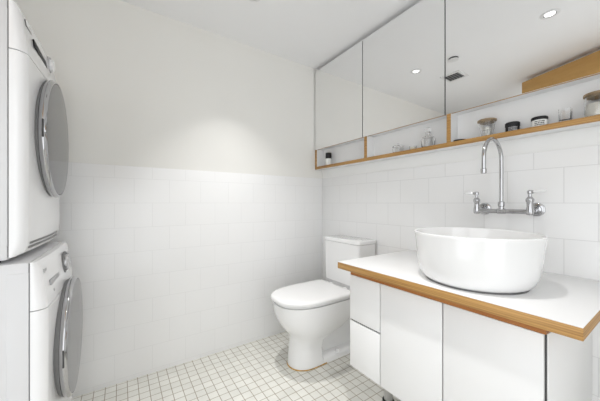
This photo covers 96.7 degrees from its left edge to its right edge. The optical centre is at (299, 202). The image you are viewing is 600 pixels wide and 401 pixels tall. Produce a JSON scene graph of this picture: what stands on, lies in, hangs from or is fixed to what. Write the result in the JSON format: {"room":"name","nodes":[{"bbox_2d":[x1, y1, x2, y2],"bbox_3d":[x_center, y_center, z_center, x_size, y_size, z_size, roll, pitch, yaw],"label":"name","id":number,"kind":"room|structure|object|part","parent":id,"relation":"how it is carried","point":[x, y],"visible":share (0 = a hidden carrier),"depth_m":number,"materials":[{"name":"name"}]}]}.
{"room":"bathroom","nodes":[
{"label":"bathroom","id":0,"kind":"room"},
{"bbox_2d":[14,0,321,178],"bbox_3d":[-0.904,-0.071,1.813,2.810,2.322,0.109,0,0,-34],"label":"wall","id":1,"kind":"structure","parent":0,"point":[140,87],"depth_m":1.77,"materials":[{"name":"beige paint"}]},
{"bbox_2d":[48,162,321,397],"bbox_3d":[-0.869,0.431,1.767,2.599,1.318,0.006,0,0,-34],"label":"wall tiles","id":2,"kind":"structure","parent":1,"relation":"attached to","point":[173,267],"depth_m":1.79,"materials":[{"name":"white tile"}]},
{"bbox_2d":[72,331,400,400],"bbox_3d":[-0.038,1.134,0.524,2.810,0.087,3.201,0,0,-34],"label":"floor","id":3,"kind":"structure","parent":0,"point":[258,370],"depth_m":1.63,"materials":[{"name":"tile"}]},
{"bbox_2d":[0,241,82,400],"bbox_3d":[-1.277,0.644,0.987,0.692,0.892,0.600,0,0,-34],"label":"washing machine","id":4,"kind":"object","parent":3,"relation":"on","point":[41,306],"visible":1,"depth_m":0.90,"materials":[{"name":"white metal"}]},
{"bbox_2d":[0,0,68,262],"bbox_3d":[-1.321,-0.232,0.957,0.685,0.860,0.600,0,0,-34],"label":"dryer","id":5,"kind":"object","parent":4,"relation":"on","point":[34,143],"visible":1,"depth_m":0.90,"materials":[{"name":"white metal"}]},
{"bbox_3d":[-1.082,-0.581,1.118,0.048,0.161,0.600,0,0,-34],"label":"control panel","id":6,"kind":"part","parent":5,"relation":"part of","materials":[{"name":"white plastic"}]},
{"bbox_3d":[-1.081,-0.161,1.119,0.050,0.673,0.600,0,0,-34],"label":"panel","id":7,"kind":"part","parent":5,"relation":"part of","materials":[{"name":"white ceramic"}]},
{"bbox_3d":[-1.096,-0.605,1.174,0.020,0.055,0.055,0,0,-34],"label":"program knob","id":8,"kind":"part","parent":5,"relation":"part of","materials":[{"name":"white plastic"}]},
{"bbox_3d":[-1.063,-0.269,1.151,0.040,0.494,0.494,0,0,-34],"label":"door","id":9,"kind":"part","parent":5,"relation":"part of","materials":[{"name":"silver metal"}]},
{"bbox_3d":[-1.048,-0.269,1.161,0.005,0.468,0.468,0,0,-34],"label":"door glass","id":10,"kind":"part","parent":5,"relation":"part of","materials":[{"name":"grey"}]},
{"bbox_3d":[-1.040,0.720,1.146,0.050,0.714,0.600,0,0,-34],"label":"panel","id":11,"kind":"part","parent":4,"relation":"part of","materials":[{"name":"white ceramic"}]},
{"bbox_3d":[-1.041,0.279,1.145,0.048,0.161,0.600,0,0,-34],"label":"control panel","id":12,"kind":"part","parent":4,"relation":"part of","materials":[{"name":"white plastic"}]},
{"bbox_3d":[-0.954,0.289,1.040,0.007,0.019,0.174,0,0,-34],"label":"detergent drawer","id":13,"kind":"part","parent":4,"relation":"part of","materials":[{"name":"grey plastic"}]},
{"bbox_3d":[-1.055,0.266,1.203,0.020,0.079,0.079,0,0,-34],"label":"program knob","id":14,"kind":"part","parent":4,"relation":"part of","materials":[{"name":"silver metal"}]},
{"bbox_3d":[-1.017,0.577,1.181,0.040,0.494,0.494,0,0,-34],"label":"door","id":15,"kind":"part","parent":4,"relation":"part of","materials":[{"name":"silver metal"}]},
{"bbox_3d":[-1.002,0.577,1.192,0.005,0.468,0.468,0,0,-34],"label":"door glass","id":16,"kind":"part","parent":4,"relation":"part of","materials":[{"name":"grey"}]},
{"bbox_2d":[271,235,375,370],"bbox_3d":[0.149,0.679,1.902,0.742,0.822,0.392,0,0,-34],"label":"toilet","id":17,"kind":"object","parent":3,"relation":"on","point":[315,314],"visible":0.94,"depth_m":1.78,"materials":[{"name":"white ceramic"}]},
{"bbox_3d":[0.058,0.619,1.840,0.522,0.032,0.392,0,0,-34],"label":"seat lid","id":18,"kind":"part","parent":17,"relation":"part of","materials":[{"name":"white plastic"}]},
{"bbox_3d":[0.061,0.644,1.843,0.496,0.015,0.358,0,0,-34],"label":"seat","id":19,"kind":"part","parent":17,"relation":"part of","materials":[{"name":"white plastic"}]},
{"bbox_3d":[0.376,0.282,2.055,0.194,0.028,0.389,0,0,-34],"label":"tank lid","id":20,"kind":"part","parent":17,"relation":"part of","materials":[{"name":"white ceramic"}]},
{"bbox_3d":[0.376,0.476,2.055,0.188,0.356,0.384,0,0,-34],"label":"tank","id":21,"kind":"part","parent":17,"relation":"part of","materials":[{"name":"white ceramic"}]},
{"bbox_2d":[350,272,591,400],"bbox_3d":[0.710,0.716,1.218,0.574,0.749,0.766,0,0,-34],"label":"vanity cabinet","id":22,"kind":"object","parent":3,"relation":"on","point":[417,346],"visible":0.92,"depth_m":0.97,"materials":[{"name":"white paint"}]},
{"bbox_3d":[0.315,0.481,1.300,0.011,0.226,0.189,0,0,-34],"label":"drawer","id":23,"kind":"part","parent":22,"relation":"part of","materials":[{"name":"white paint"}]},
{"bbox_3d":[0.315,0.717,1.300,0.011,0.233,0.189,0,0,-34],"label":"drawer","id":24,"kind":"part","parent":22,"relation":"part of","materials":[{"name":"white paint"}]},
{"bbox_3d":[0.486,0.953,1.466,0.046,0.247,0.046,0,0,-34],"label":"leg","id":25,"kind":"part","parent":22,"relation":"part of","materials":[{"name":"silver metal"}]},
{"bbox_3d":[0.449,0.601,1.101,0.011,0.466,0.280,0,0,-34],"label":"door","id":26,"kind":"part","parent":22,"relation":"part of","materials":[{"name":"white paint"}]},
{"bbox_3d":[0.711,0.354,1.218,0.573,0.026,0.761,0,0,-34],"label":"rail","id":27,"kind":"part","parent":22,"relation":"part of","materials":[{"name":"white wood"}]},
{"bbox_2d":[338,250,599,340],"bbox_3d":[0.701,0.324,1.198,0.612,0.034,0.895,0,0,-34],"label":"countertop","id":28,"kind":"structure","parent":22,"relation":"on","point":[567,306],"depth_m":0.89,"materials":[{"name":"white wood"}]},
{"bbox_2d":[414,227,547,294],"bbox_3d":[0.689,0.211,1.058,0.433,0.191,0.433,0,0,-34],"label":"vessel basin","id":29,"kind":"object","parent":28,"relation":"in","point":[476,260],"visible":1,"depth_m":0.89,"materials":[{"name":"white ceramic"}]},
{"bbox_3d":[0.607,0.601,0.865,0.011,0.466,0.280,0,0,-34],"label":"door","id":30,"kind":"part","parent":22,"relation":"part of","materials":[{"name":"white paint"}]},
{"bbox_2d":[121,0,420,69],"bbox_3d":[-0.038,-1.275,0.524,2.810,0.087,3.201,0,0,-34],"label":"ceiling","id":31,"kind":"structure","parent":0,"point":[310,33],"depth_m":1.80,"materials":[{"name":"white paint"}]},
{"bbox_2d":[322,126,599,178],"bbox_3d":[1.117,-0.071,1.238,0.109,2.322,3.099,0,0,-34],"label":"wall","id":32,"kind":"structure","parent":0,"point":[589,136],"depth_m":1.37,"materials":[{"name":"white tile"}]},
{"bbox_2d":[315,0,599,169],"bbox_3d":[0.808,-0.750,1.519,0.089,0.893,2.274,0,0,-34],"label":"upper cabinet","id":33,"kind":"object","parent":32,"relation":"attached to","point":[443,66],"visible":1,"depth_m":1.42,"materials":[{"name":"white laminate"}]},
{"bbox_2d":[326,152,330,164],"bbox_3d":[0.250,-0.384,2.344,0.051,0.111,0.051,0,0,-34],"label":"pump bottle","id":34,"kind":"object","parent":33,"relation":"on","point":[328,155],"visible":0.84,"depth_m":2.32,"materials":[{"name":"white plastic"}]},
{"bbox_2d":[315,40,362,149],"bbox_3d":[0.300,-0.840,2.199,0.004,0.713,0.570,0,0,-34],"label":"mirror","id":35,"kind":"object","parent":33,"relation":"attached to","point":[339,83],"depth_m":2.15,"materials":[{"name":"silver metal"}]},
{"bbox_2d":[392,144,403,152],"bbox_3d":[0.645,-0.360,1.756,0.072,0.063,0.072,0,0,-34],"label":"jar","id":36,"kind":"object","parent":33,"relation":"on","point":[396,148],"visible":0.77,"depth_m":1.73,"materials":[{"name":"clear glass"}]},
{"bbox_2d":[363,0,444,136],"bbox_3d":[0.629,-0.840,1.711,0.004,0.713,0.594,0,0,-34],"label":"mirror","id":37,"kind":"object","parent":33,"relation":"attached to","point":[404,59],"depth_m":1.66,"materials":[{"name":"silver metal"}]},
{"bbox_2d":[421,127,434,146],"bbox_3d":[0.760,-0.390,1.585,0.074,0.122,0.074,0,0,-34],"label":"glass decanter","id":38,"kind":"object","parent":33,"relation":"on","point":[428,140],"visible":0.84,"depth_m":1.56,"materials":[{"name":"white"}]},
{"bbox_3d":[0.636,-0.841,1.716,0.014,0.712,0.594,0,0,-34],"label":"door","id":39,"kind":"part","parent":33,"relation":"part of","materials":[{"name":"grey metal"}]},
{"bbox_2d":[317,121,599,169],"bbox_3d":[0.810,-0.317,1.520,0.085,0.024,2.274,0,0,-34],"label":"shelf","id":40,"kind":"object","parent":33,"relation":"attached to","point":[561,126],"depth_m":1.36,"materials":[{"name":"brown laminate"}]},
{"bbox_3d":[0.842,-0.397,1.541,0.008,0.183,2.274,0,0,-34],"label":"panel","id":41,"kind":"part","parent":33,"relation":"part of","materials":[{"name":"white laminate"}]},
{"bbox_2d":[477,118,496,135],"bbox_3d":[0.933,-0.372,1.330,0.082,0.086,0.082,0,0,-34],"label":"jar","id":42,"kind":"object","parent":33,"relation":"on","point":[486,125],"visible":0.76,"depth_m":1.31,"materials":[{"name":"clear glass"}]},
{"bbox_3d":[0.933,-0.407,1.330,0.082,0.016,0.082,0,0,-34],"label":"lid","id":43,"kind":"part","parent":42,"relation":"part of","materials":[{"name":"brown wood"}]},
{"bbox_2d":[505,121,519,131],"bbox_3d":[0.990,-0.351,1.243,0.056,0.046,0.056,0,0,-34],"label":"tin","id":44,"kind":"object","parent":33,"relation":"on","point":[514,125],"visible":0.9,"depth_m":1.22,"materials":[{"name":"black plastic"}]},
{"bbox_3d":[0.990,-0.365,1.243,0.056,0.020,0.056,0,0,-34],"label":"lid","id":45,"kind":"part","parent":44,"relation":"part of","materials":[{"name":"black plastic"}]},
{"bbox_2d":[446,0,599,114],"bbox_3d":[1.102,-0.840,1.007,0.004,0.713,1.090,0,0,-34],"label":"mirror","id":46,"kind":"object","parent":33,"relation":"attached to","point":[497,50],"depth_m":1.20,"materials":[{"name":"silver metal"}]},
{"bbox_2d":[531,115,547,126],"bbox_3d":[1.044,-0.351,1.163,0.057,0.045,0.057,0,0,-34],"label":"tin","id":47,"kind":"object","parent":33,"relation":"on","point":[539,120],"visible":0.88,"depth_m":1.14,"materials":[{"name":"white metal"}]},
{"bbox_3d":[1.044,-0.366,1.163,0.057,0.014,0.057,0,0,-34],"label":"lid","id":48,"kind":"part","parent":47,"relation":"part of","materials":[{"name":"black plastic"}]},
{"bbox_2d":[558,107,572,121],"bbox_3d":[1.091,-0.357,1.096,0.037,0.057,0.037,0,0,-34],"label":"glass tumbler","id":49,"kind":"object","parent":33,"relation":"on","point":[565,114],"visible":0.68,"depth_m":1.08,"materials":[{"name":"white"}]},
{"bbox_2d":[583,90,599,116],"bbox_3d":[1.141,-0.375,1.020,0.082,0.093,0.082,0,0,-34],"label":"storage jar","id":50,"kind":"object","parent":33,"relation":"on","point":[592,99],"visible":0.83,"depth_m":1.01,"materials":[{"name":"clear glass"}]},
{"bbox_3d":[1.141,-0.413,1.020,0.082,0.016,0.082,0,0,-34],"label":"lid","id":51,"kind":"part","parent":50,"relation":"part of","materials":[{"name":"brown wood"}]},
{"bbox_2d":[322,145,599,400],"bbox_3d":[1.040,0.431,1.249,0.006,1.318,2.983,0,0,-34],"label":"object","id":52,"kind":"structure","parent":32,"relation":"attached to","point":[385,207],"depth_m":1.36,"materials":[{"name":"white tile"}]},
{"bbox_2d":[464,137,545,215],"bbox_3d":[0.891,-0.116,1.208,0.286,0.352,0.317,0,0,-34],"label":"faucet","id":53,"kind":"object","parent":32,"relation":"attached to","point":[535,209],"visible":1,"depth_m":1.21,"materials":[{"name":"silver metal"}]},
{"bbox_3d":[0.858,-0.138,1.186,0.201,0.309,0.017,0,0,-34],"label":"spout","id":54,"kind":"part","parent":53,"relation":"part of","materials":[{"name":"silver metal"}]}
]}

